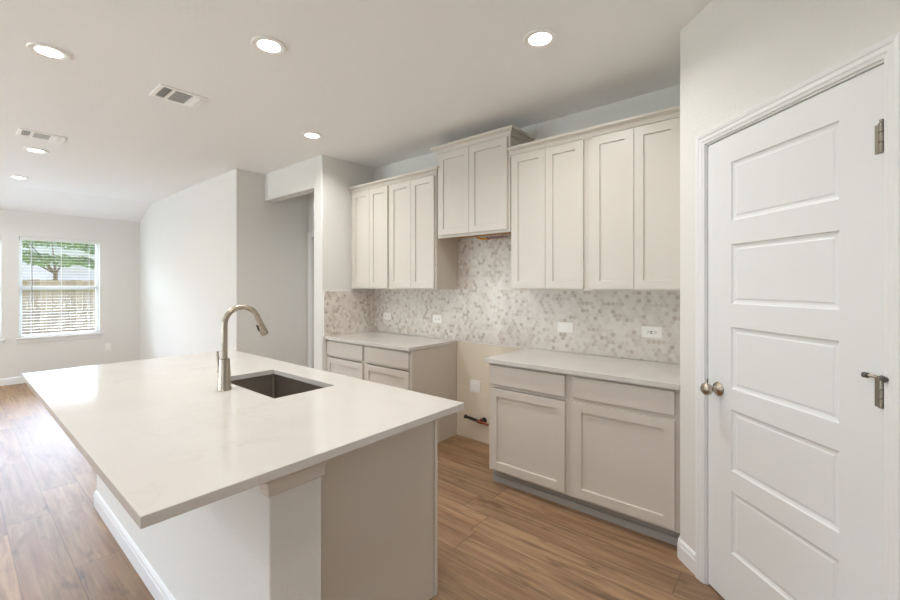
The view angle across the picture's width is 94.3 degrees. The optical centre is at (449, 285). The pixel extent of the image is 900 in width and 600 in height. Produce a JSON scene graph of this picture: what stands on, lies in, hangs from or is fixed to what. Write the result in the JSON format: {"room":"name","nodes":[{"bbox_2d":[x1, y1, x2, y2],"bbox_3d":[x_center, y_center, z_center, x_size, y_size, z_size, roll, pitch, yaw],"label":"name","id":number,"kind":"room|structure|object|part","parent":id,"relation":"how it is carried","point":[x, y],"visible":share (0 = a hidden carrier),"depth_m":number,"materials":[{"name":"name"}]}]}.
{"room":"kitchen","nodes":[
{"label":"kitchen","id":0,"kind":"room"},
{"bbox_2d":[0,209,139,378],"bbox_3d":[-7.240,0.168,5.043,0.150,2.530,5.780,0,0,40],"label":"wall","id":1,"kind":"structure","parent":0,"point":[119,240],"depth_m":6.62,"materials":[{"name":"white paint"}]},
{"bbox_2d":[0,235,4,344],"bbox_3d":[-6.719,0.066,5.621,0.160,1.565,0.989,0,0,40],"label":"window","id":2,"kind":"structure","parent":1,"relation":"in","point":[1,340],"depth_m":5.99,"materials":[{"name":"white plastic"}]},
{"bbox_2d":[0,376,24,385],"bbox_3d":[-7.135,1.382,5.040,0.014,0.102,5.610,0,0,40],"label":"baseboard","id":3,"kind":"structure","parent":1,"relation":"attached to","point":[13,380],"depth_m":6.01,"materials":[{"name":"white paint"}]},
{"bbox_2d":[16,240,102,343],"bbox_3d":[-6.017,0.066,6.463,0.160,1.565,0.989,0,0,40],"label":"window","id":4,"kind":"structure","parent":1,"relation":"in","point":[96,287],"depth_m":6.43,"materials":[{"name":"white plastic"}]},
{"bbox_2d":[19,236,98,337],"bbox_3d":[-6.008,0.030,6.455,0.066,1.489,0.907,0,0,40],"label":"window blind","id":5,"kind":"object","parent":4,"relation":"attached to","point":[20,237],"visible":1,"depth_m":6.44,"materials":[{"name":"white plastic"}]},
{"bbox_3d":[-6.011,0.765,6.457,0.052,0.018,0.903,0,0,40],"label":"rail","id":6,"kind":"part","parent":5,"relation":"part of","materials":[{"name":"white plastic"}]},
{"bbox_3d":[-6.011,0.046,6.457,0.052,1.425,0.664,0,0,40],"label":"ladder cord","id":7,"kind":"part","parent":5,"relation":"part of","materials":[{"name":"white fabric"}]},
{"bbox_3d":[-6.060,0.038,6.498,0.050,0.060,0.843,0,0,40],"label":"meeting rail","id":8,"kind":"part","parent":4,"relation":"part of","materials":[{"name":"white plastic"}]},
{"bbox_3d":[-5.998,0.810,6.447,0.110,0.076,0.989,0,0,40],"label":"sill","id":9,"kind":"part","parent":4,"relation":"part of","materials":[{"name":"white paint"}]},
{"bbox_2d":[105,343,110,350],"bbox_3d":[-5.620,1.017,6.863,0.008,0.120,0.074,0,0,40],"label":"wall outlet","id":10,"kind":"object","parent":1,"relation":"attached to","point":[107,345],"visible":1,"depth_m":6.86,"materials":[{"name":"white plastic"}]},
{"bbox_2d":[140,169,307,366],"bbox_3d":[-3.543,0.048,6.538,3.915,2.770,1.290,0,0,40],"label":"wall","id":11,"kind":"structure","parent":0,"point":[208,248],"depth_m":5.30,"materials":[{"name":"white paint"}]},
{"bbox_2d":[265,157,313,201],"bbox_3d":[-1.791,-1.177,4.748,1.070,0.320,0.118,0,0,40],"label":"wall header","id":12,"kind":"structure","parent":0,"point":[297,179],"depth_m":4.68,"materials":[{"name":"white paint"}]},
{"bbox_2d":[308,192,313,367],"bbox_3d":[-1.416,0.048,5.201,1.066,2.770,0.120,0,0,40],"label":"wall","id":13,"kind":"structure","parent":0,"point":[310,195],"depth_m":5.46,"materials":[{"name":"white paint"}]},
{"bbox_2d":[308,231,313,367],"bbox_3d":[-1.498,0.368,5.178,0.950,2.130,0.021,0,0,40],"label":"trim","id":14,"kind":"structure","parent":13,"relation":"attached to","point":[310,234],"depth_m":5.44,"materials":[{"name":"white paint"}]},
{"bbox_2d":[314,155,373,370],"bbox_3d":[-1.058,0.048,4.684,0.146,2.770,0.958,0,0,40],"label":"wall","id":15,"kind":"structure","parent":0,"point":[333,177],"depth_m":4.36,"materials":[{"name":"white paint"}]},
{"bbox_2d":[323,290,350,335],"bbox_3d":[-1.186,0.290,4.409,0.010,0.470,0.344,0,0,40],"label":"trim","id":16,"kind":"structure","parent":15,"relation":"attached to","point":[325,290],"depth_m":4.28,"materials":[{"name":"white plastic"}]},
{"bbox_2d":[324,290,373,335],"bbox_3d":[-1.082,0.293,4.535,0.008,0.464,0.660,0,0,40],"label":"tile backsplash","id":17,"kind":"structure","parent":15,"relation":"attached to","point":[345,312],"depth_m":4.51,"materials":[{"name":"tile"}]},
{"bbox_2d":[0,0,711,221],"bbox_3d":[-2.275,-1.296,1.733,12.015,0.541,7.050,0,0,40],"label":"ceiling","id":18,"kind":"structure","parent":0,"point":[382,82],"depth_m":2.70,"materials":[{"name":"white paint"}]},
{"bbox_2d":[9,175,28,179],"bbox_3d":[-5.329,-1.331,5.162,0.184,0.010,0.184,0,0,40],"label":"recessed light","id":19,"kind":"object","parent":18,"relation":"in","point":[11,176],"visible":1,"depth_m":5.15,"materials":[{"name":"white plastic"}]},
{"bbox_2d":[23,147,48,153],"bbox_3d":[-4.096,-1.331,4.131,0.184,0.010,0.184,0,0,40],"label":"recessed light","id":20,"kind":"object","parent":18,"relation":"in","point":[30,149],"visible":1,"depth_m":4.12,"materials":[{"name":"white plastic"}]},
{"bbox_2d":[16,128,66,142],"bbox_3d":[-3.648,-1.330,3.729,0.230,0.013,0.304,0,0,40],"label":"ceiling vent","id":21,"kind":"object","parent":18,"relation":"in","point":[22,132],"visible":1,"depth_m":3.71,"materials":[{"name":"white metal"}]},
{"bbox_2d":[26,42,70,60],"bbox_3d":[-2.289,-1.331,2.384,0.184,0.010,0.184,0,0,40],"label":"recessed light","id":22,"kind":"object","parent":18,"relation":"in","point":[48,51],"visible":1,"depth_m":2.37,"materials":[{"name":"white plastic"}]},
{"bbox_2d":[149,83,207,108],"bbox_3d":[-1.920,-1.330,2.956,0.250,0.013,0.290,0,0,40],"label":"ceiling vent","id":23,"kind":"object","parent":18,"relation":"in","point":[162,91],"visible":1,"depth_m":2.94,"materials":[{"name":"white metal"}]},
{"bbox_2d":[251,36,286,54],"bbox_3d":[-1.008,-1.331,2.325,0.184,0.010,0.184,0,0,40],"label":"recessed light","id":24,"kind":"object","parent":18,"relation":"in","point":[268,45],"visible":1,"depth_m":2.31,"materials":[{"name":"white plastic"}]},
{"bbox_2d":[301,131,322,139],"bbox_3d":[-1.229,-1.331,3.718,0.184,0.010,0.184,0,0,40],"label":"recessed light","id":25,"kind":"object","parent":18,"relation":"in","point":[308,134],"visible":1,"depth_m":3.71,"materials":[{"name":"white plastic"}]},
{"bbox_2d":[523,28,556,48],"bbox_3d":[0.487,-1.331,2.259,0.184,0.010,0.184,0,0,40],"label":"recessed light","id":26,"kind":"object","parent":18,"relation":"in","point":[539,38],"visible":1,"depth_m":2.25,"materials":[{"name":"white plastic"}]},
{"bbox_2d":[0,383,724,599],"bbox_3d":[-2.308,1.493,1.760,12.100,0.120,7.050,0,0,40],"label":"floor","id":27,"kind":"structure","parent":0,"point":[496,540],"depth_m":2.32,"materials":[{"name":"brown wood"}]},
{"bbox_2d":[93,419,436,599],"bbox_3d":[-1.147,0.994,2.291,2.333,0.878,0.889,0,0,40],"label":"kitchen island","id":28,"kind":"object","parent":27,"relation":"on","point":[360,523],"visible":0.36,"depth_m":1.59,"materials":[{"name":"white paint"}]},
{"bbox_3d":[-1.366,1.382,2.043,2.313,0.102,0.189,0,0,40],"label":"baseboard","id":29,"kind":"part","parent":28,"relation":"part of","materials":[{"name":"white paint"}]},
{"bbox_2d":[22,350,463,528],"bbox_3d":[-1.244,0.540,2.177,2.408,0.030,1.197,0,0,40],"label":"island countertop","id":30,"kind":"structure","parent":28,"relation":"on","point":[160,434],"depth_m":1.60,"materials":[{"name":"white stone"}]},
{"bbox_2d":[216,304,268,390],"bbox_3d":[-1.087,0.312,2.185,0.109,0.426,0.258,0,0,40],"label":"kitchen faucet","id":31,"kind":"object","parent":30,"relation":"on","point":[223,364],"visible":1,"depth_m":2.09,"materials":[{"name":"silver metal"}]},
{"bbox_3d":[-1.167,0.398,2.125,0.064,0.121,0.031,0,0,40],"label":"handle","id":32,"kind":"part","parent":31,"relation":"part of","materials":[{"name":"silver metal"}]},
{"bbox_3d":[-1.076,0.236,2.164,0.028,0.274,0.204,0,0,40],"label":"spout","id":33,"kind":"part","parent":31,"relation":"part of","materials":[{"name":"silver metal"}]},
{"bbox_2d":[231,374,322,398],"bbox_3d":[-0.957,0.660,2.272,0.699,0.210,0.379,0,0,40],"label":"sink","id":34,"kind":"object","parent":30,"relation":"in","point":[274,386],"visible":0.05,"depth_m":2.53,"materials":[{"name":"silver metal"}]},
{"bbox_3d":[-0.499,0.594,1.330,0.108,0.076,0.243,0,0,40],"label":"cap moulding","id":35,"kind":"part","parent":28,"relation":"part of","materials":[{"name":"beige paint"}]},
{"bbox_3d":[-0.286,0.994,1.685,0.016,0.878,0.642,0,0,40],"label":"panel","id":36,"kind":"part","parent":28,"relation":"part of","materials":[{"name":"beige wood"}]},
{"bbox_3d":[-0.911,0.994,2.636,2.206,0.878,0.018,0,0,40],"label":"frame","id":37,"kind":"part","parent":28,"relation":"part of","materials":[{"name":"beige paint"}]},
{"bbox_2d":[327,340,364,379],"bbox_3d":[-0.844,0.994,4.355,0.596,0.878,0.624,0,0,40],"label":"base cabinet","id":38,"kind":"object","parent":27,"relation":"on","point":[344,358],"visible":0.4,"depth_m":4.10,"materials":[{"name":"beige paint"}]},
{"bbox_3d":[-1.044,0.644,4.128,0.578,0.138,0.019,0,0,40],"label":"drawer","id":39,"kind":"part","parent":38,"relation":"part of","materials":[{"name":"beige paint"}]},
{"bbox_3d":[-1.044,1.027,4.128,0.578,0.576,0.019,0,0,40],"label":"door","id":40,"kind":"part","parent":38,"relation":"part of","materials":[{"name":"beige paint"}]},
{"bbox_2d":[325,331,456,350],"bbox_3d":[-0.608,0.540,4.140,1.224,0.030,0.644,0,0,40],"label":"countertop","id":41,"kind":"structure","parent":38,"relation":"on","point":[404,342],"depth_m":3.96,"materials":[{"name":"white stone"}]},
{"bbox_2d":[365,343,456,442],"bbox_3d":[-0.375,0.994,3.964,0.623,0.878,0.624,0,0,40],"label":"base cabinet","id":42,"kind":"object","parent":27,"relation":"on","point":[432,371],"visible":0.52,"depth_m":3.77,"materials":[{"name":"beige paint"}]},
{"bbox_3d":[-0.571,0.644,3.734,0.578,0.138,0.019,0,0,40],"label":"drawer","id":43,"kind":"part","parent":42,"relation":"part of","materials":[{"name":"beige paint"}]},
{"bbox_3d":[-0.571,1.027,3.734,0.578,0.576,0.019,0,0,40],"label":"door","id":44,"kind":"part","parent":42,"relation":"part of","materials":[{"name":"beige paint"}]},
{"bbox_3d":[-0.556,0.944,3.746,0.623,0.778,0.019,0,0,40],"label":"frame","id":45,"kind":"part","parent":42,"relation":"part of","materials":[{"name":"beige paint"}]},
{"bbox_2d":[489,363,573,508],"bbox_3d":[0.709,0.994,3.061,0.614,0.878,0.624,0,0,40],"label":"base cabinet","id":46,"kind":"object","parent":27,"relation":"on","point":[529,409],"visible":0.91,"depth_m":2.81,"materials":[{"name":"beige paint"}]},
{"bbox_3d":[0.512,0.641,2.831,0.568,0.136,0.019,0,0,40],"label":"drawer","id":47,"kind":"part","parent":46,"relation":"part of","materials":[{"name":"beige paint"}]},
{"bbox_3d":[0.512,1.026,2.831,0.568,0.578,0.019,0,0,40],"label":"door","id":48,"kind":"part","parent":46,"relation":"part of","materials":[{"name":"beige paint"}]},
{"bbox_3d":[0.721,0.994,3.076,0.614,0.878,0.586,0,0,40],"label":"panel","id":49,"kind":"part","parent":46,"relation":"part of","materials":[{"name":"beige wood"}]},
{"bbox_2d":[484,348,679,389],"bbox_3d":[0.935,0.540,2.854,1.259,0.030,0.644,0,0,40],"label":"countertop","id":50,"kind":"structure","parent":46,"relation":"on","point":[642,372],"depth_m":2.71,"materials":[{"name":"white stone"}]},
{"bbox_2d":[570,375,679,545],"bbox_3d":[1.186,0.994,2.663,0.626,0.878,0.624,0,0,40],"label":"base cabinet","id":51,"kind":"object","parent":27,"relation":"on","point":[625,437],"visible":0.8,"depth_m":2.41,"materials":[{"name":"beige paint"}]},
{"bbox_3d":[0.992,0.637,2.432,0.572,0.130,0.019,0,0,40],"label":"drawer","id":52,"kind":"part","parent":51,"relation":"part of","materials":[{"name":"beige paint"}]},
{"bbox_3d":[0.992,1.023,2.432,0.572,0.585,0.019,0,0,40],"label":"door","id":53,"kind":"part","parent":51,"relation":"part of","materials":[{"name":"beige paint"}]},
{"bbox_2d":[374,85,679,443],"bbox_3d":[0.426,0.048,3.803,3.261,2.770,0.154,0,0,40],"label":"wall","id":54,"kind":"structure","parent":0,"point":[668,97],"depth_m":3.79,"materials":[{"name":"white paint"}]},
{"bbox_2d":[351,186,389,288],"bbox_3d":[-0.744,-0.478,4.459,0.620,1.037,0.327,0,0,40],"label":"upper cabinet","id":55,"kind":"object","parent":54,"relation":"attached to","point":[370,209],"visible":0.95,"depth_m":4.31,"materials":[{"name":"beige paint"}]},
{"bbox_3d":[-0.940,-0.479,4.422,0.282,1.015,0.019,0,0,40],"label":"door","id":56,"kind":"part","parent":55,"relation":"part of","materials":[{"name":"beige paint"}]},
{"bbox_3d":[-0.723,-0.479,4.242,0.276,1.015,0.019,0,0,40],"label":"door","id":57,"kind":"part","parent":55,"relation":"part of","materials":[{"name":"beige paint"}]},
{"bbox_2d":[390,175,457,289],"bbox_3d":[-0.267,-0.478,4.062,0.618,1.037,0.327,0,0,40],"label":"upper cabinet","id":58,"kind":"object","parent":54,"relation":"attached to","point":[419,259],"visible":0.96,"depth_m":3.90,"materials":[{"name":"beige paint"}]},
{"bbox_2d":[348,166,438,193],"bbox_3d":[-0.579,-1.020,4.134,1.286,0.067,0.098,0,0,40],"label":"crown molding","id":59,"kind":"structure","parent":58,"relation":"attached to","point":[430,171],"depth_m":4.05,"materials":[{"name":"beige paint"}]},
{"bbox_3d":[-0.478,-0.479,4.037,0.292,1.015,0.019,0,0,40],"label":"door","id":60,"kind":"part","parent":58,"relation":"part of","materials":[{"name":"beige paint"}]},
{"bbox_3d":[-0.252,-0.479,3.849,0.290,1.015,0.019,0,0,40],"label":"door","id":61,"kind":"part","parent":58,"relation":"part of","materials":[{"name":"beige paint"}]},
{"bbox_3d":[-0.255,-0.478,4.077,0.618,1.037,0.288,0,0,40],"label":"panel","id":62,"kind":"part","parent":58,"relation":"part of","materials":[{"name":"beige wood"}]},
{"bbox_2d":[470,379,480,392],"bbox_3d":[0.232,0.936,3.859,0.122,0.112,0.008,0,0,40],"label":"outlet","id":63,"kind":"object","parent":54,"relation":"attached to","point":[475,386],"visible":1,"depth_m":3.85,"materials":[{"name":"white plastic"}]},
{"bbox_2d":[464,414,488,425],"bbox_3d":[0.248,1.220,3.791,0.245,0.068,0.088,0,0,35],"label":"gas pipe","id":64,"kind":"object","parent":54,"relation":"attached to","point":[483,420],"visible":1,"depth_m":3.77,"materials":[{"name":"black metal"}]},
{"bbox_2d":[438,136,522,240],"bbox_3d":[0.273,-0.794,3.612,0.755,0.755,0.327,0,0,40],"label":"upper cabinet","id":65,"kind":"object","parent":54,"relation":"attached to","point":[474,182],"visible":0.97,"depth_m":3.46,"materials":[{"name":"beige paint"}]},
{"bbox_3d":[0.032,-0.799,3.613,0.340,0.719,0.019,0,0,40],"label":"door","id":66,"kind":"part","parent":65,"relation":"part of","materials":[{"name":"beige paint"}]},
{"bbox_2d":[430,125,534,155],"bbox_3d":[0.265,-1.195,3.602,0.851,0.067,0.361,0,0,40],"label":"crown molding","id":67,"kind":"structure","parent":65,"relation":"on","point":[518,134],"depth_m":3.41,"materials":[{"name":"beige paint"}]},
{"bbox_3d":[0.285,-0.453,3.627,0.725,0.013,0.288,0,0,40],"label":"panel","id":68,"kind":"part","parent":65,"relation":"part of","materials":[{"name":"brown wood"}]},
{"bbox_3d":[0.306,-0.799,3.384,0.370,0.719,0.019,0,0,40],"label":"door","id":69,"kind":"part","parent":65,"relation":"part of","materials":[{"name":"beige paint"}]},
{"bbox_2d":[476,235,510,239],"bbox_3d":[0.361,-0.411,3.540,0.096,0.043,0.445,0,0,-42],"label":"wire bundle","id":70,"kind":"object","parent":65,"relation":"hanging from","point":[501,236],"visible":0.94,"depth_m":3.50,"materials":[{"name":"orange"}]},
{"bbox_2d":[457,340,523,347],"bbox_3d":[0.369,0.532,3.750,0.790,0.007,0.010,0,0,40],"label":"trim","id":71,"kind":"structure","parent":54,"relation":"attached to","point":[457,340],"depth_m":3.73,"materials":[{"name":"white plastic"}]},
{"bbox_2d":[374,237,679,363],"bbox_3d":[0.380,0.056,3.741,3.252,0.943,0.008,0,0,40],"label":"tile backsplash","id":72,"kind":"structure","parent":54,"relation":"attached to","point":[484,308],"depth_m":3.55,"materials":[{"name":"tile"}]},
{"bbox_2d":[384,313,390,319],"bbox_3d":[-0.697,0.343,4.627,0.118,0.075,0.009,0,0,40],"label":"wall outlet","id":73,"kind":"object","parent":72,"relation":"attached to","point":[387,316],"visible":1,"depth_m":4.62,"materials":[{"name":"white plastic"}]},
{"bbox_2d":[433,315,441,322],"bbox_3d":[-0.128,0.336,4.154,0.122,0.078,0.009,0,0,40],"label":"wall outlet","id":74,"kind":"object","parent":72,"relation":"attached to","point":[436,318],"visible":1,"depth_m":4.15,"materials":[{"name":"white plastic"}]},
{"bbox_2d":[558,322,572,332],"bbox_3d":[0.909,0.331,3.290,0.130,0.078,0.008,0,0,40],"label":"wall switch","id":75,"kind":"object","parent":72,"relation":"attached to","point":[562,326],"visible":1,"depth_m":3.29,"materials":[{"name":"white plastic"}]},
{"bbox_2d":[642,326,661,338],"bbox_3d":[1.393,0.325,2.885,0.130,0.078,0.010,0,0,40],"label":"wall outlet","id":76,"kind":"object","parent":72,"relation":"attached to","point":[647,331],"visible":1,"depth_m":2.88,"materials":[{"name":"white plastic"}]},
{"bbox_2d":[511,140,587,290],"bbox_3d":[0.804,-0.483,3.170,0.612,1.047,0.327,0,0,40],"label":"upper cabinet","id":77,"kind":"object","parent":54,"relation":"attached to","point":[549,186],"visible":0.95,"depth_m":3.02,"materials":[{"name":"beige paint"}]},
{"bbox_3d":[0.590,-0.487,3.148,0.284,1.024,0.019,0,0,40],"label":"door","id":78,"kind":"part","parent":77,"relation":"part of","materials":[{"name":"beige paint"}]},
{"bbox_3d":[0.810,-0.487,2.964,0.284,1.024,0.019,0,0,40],"label":"door","id":79,"kind":"part","parent":77,"relation":"part of","materials":[{"name":"beige paint"}]},
{"bbox_2d":[507,105,679,156],"bbox_3d":[0.934,-1.030,2.841,1.241,0.067,0.048,0,0,40],"label":"crown molding","id":80,"kind":"structure","parent":77,"relation":"attached to","point":[673,112],"depth_m":2.79,"materials":[{"name":"beige paint"}]},
{"bbox_2d":[588,117,679,291],"bbox_3d":[1.280,-0.483,2.773,0.624,1.047,0.327,0,0,40],"label":"upper cabinet","id":81,"kind":"object","parent":54,"relation":"attached to","point":[634,173],"visible":0.8,"depth_m":2.65,"materials":[{"name":"beige paint"}]},
{"bbox_3d":[1.069,-0.487,2.749,0.272,1.024,0.019,0,0,40],"label":"door","id":82,"kind":"part","parent":81,"relation":"part of","materials":[{"name":"beige paint"}]},
{"bbox_3d":[1.277,-0.487,2.575,0.264,1.024,0.019,0,0,40],"label":"door","id":83,"kind":"part","parent":81,"relation":"part of","materials":[{"name":"beige paint"}]},
{"bbox_2d":[680,0,899,551],"bbox_3d":[1.417,0.048,1.868,0.538,2.770,2.217,0,0,12],"label":"wall","id":84,"kind":"structure","parent":0,"point":[736,56],"depth_m":1.83,"materials":[{"name":"white paint"}]},
{"bbox_2d":[677,536,694,574],"bbox_3d":[1.216,1.382,2.157,0.046,0.102,0.208,0,0,8],"label":"baseboard","id":85,"kind":"structure","parent":84,"relation":"attached to","point":[685,554],"depth_m":2.13,"materials":[{"name":"white paint"}]},
{"bbox_2d":[700,64,888,599],"bbox_3d":[1.247,0.379,1.607,0.116,2.088,0.776,0,0,-5],"label":"pantry door","id":86,"kind":"structure","parent":84,"relation":"in","point":[794,389],"depth_m":1.53,"materials":[{"name":"white paint"}]},
{"bbox_3d":[1.201,0.478,1.922,0.082,0.064,0.064,0,0,-7],"label":"knob","id":87,"kind":"part","parent":86,"relation":"part of","materials":[{"name":"silver metal"}]},
{"bbox_2d":[695,32,899,599],"bbox_3d":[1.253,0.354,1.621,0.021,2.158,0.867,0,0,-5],"label":"trim","id":88,"kind":"structure","parent":84,"relation":"attached to","point":[888,49],"depth_m":1.24,"materials":[{"name":"white paint"}]},
{"label":"outside","id":89,"kind":"structure","parent":0,"visible":0},
{"bbox_2d":[46,301,76,329],"bbox_3d":[-23.257,1.786,25.885,51.125,0.195,70.000,0,0,40],"label":"lawn","id":90,"kind":"structure","parent":89,"point":[46,301],"depth_m":22.48,"materials":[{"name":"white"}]},
{"bbox_2d":[22,279,94,334],"bbox_3d":[-12.259,0.727,14.140,0.060,1.812,22.033,0,0,40],"label":"fence","id":91,"kind":"object","parent":90,"relation":"on","point":[32,300],"visible":0.11,"depth_m":13.55,"materials":[{"name":"brown wood"}]},
{"bbox_2d":[22,240,94,279],"bbox_3d":[-16.401,-0.292,17.056,1.338,3.907,3.648,0,0,40],"label":"tree","id":92,"kind":"object","parent":90,"relation":"on","point":[31,257],"visible":0.42,"depth_m":17.14,"materials":[{"name":"green plant"}]}
]}

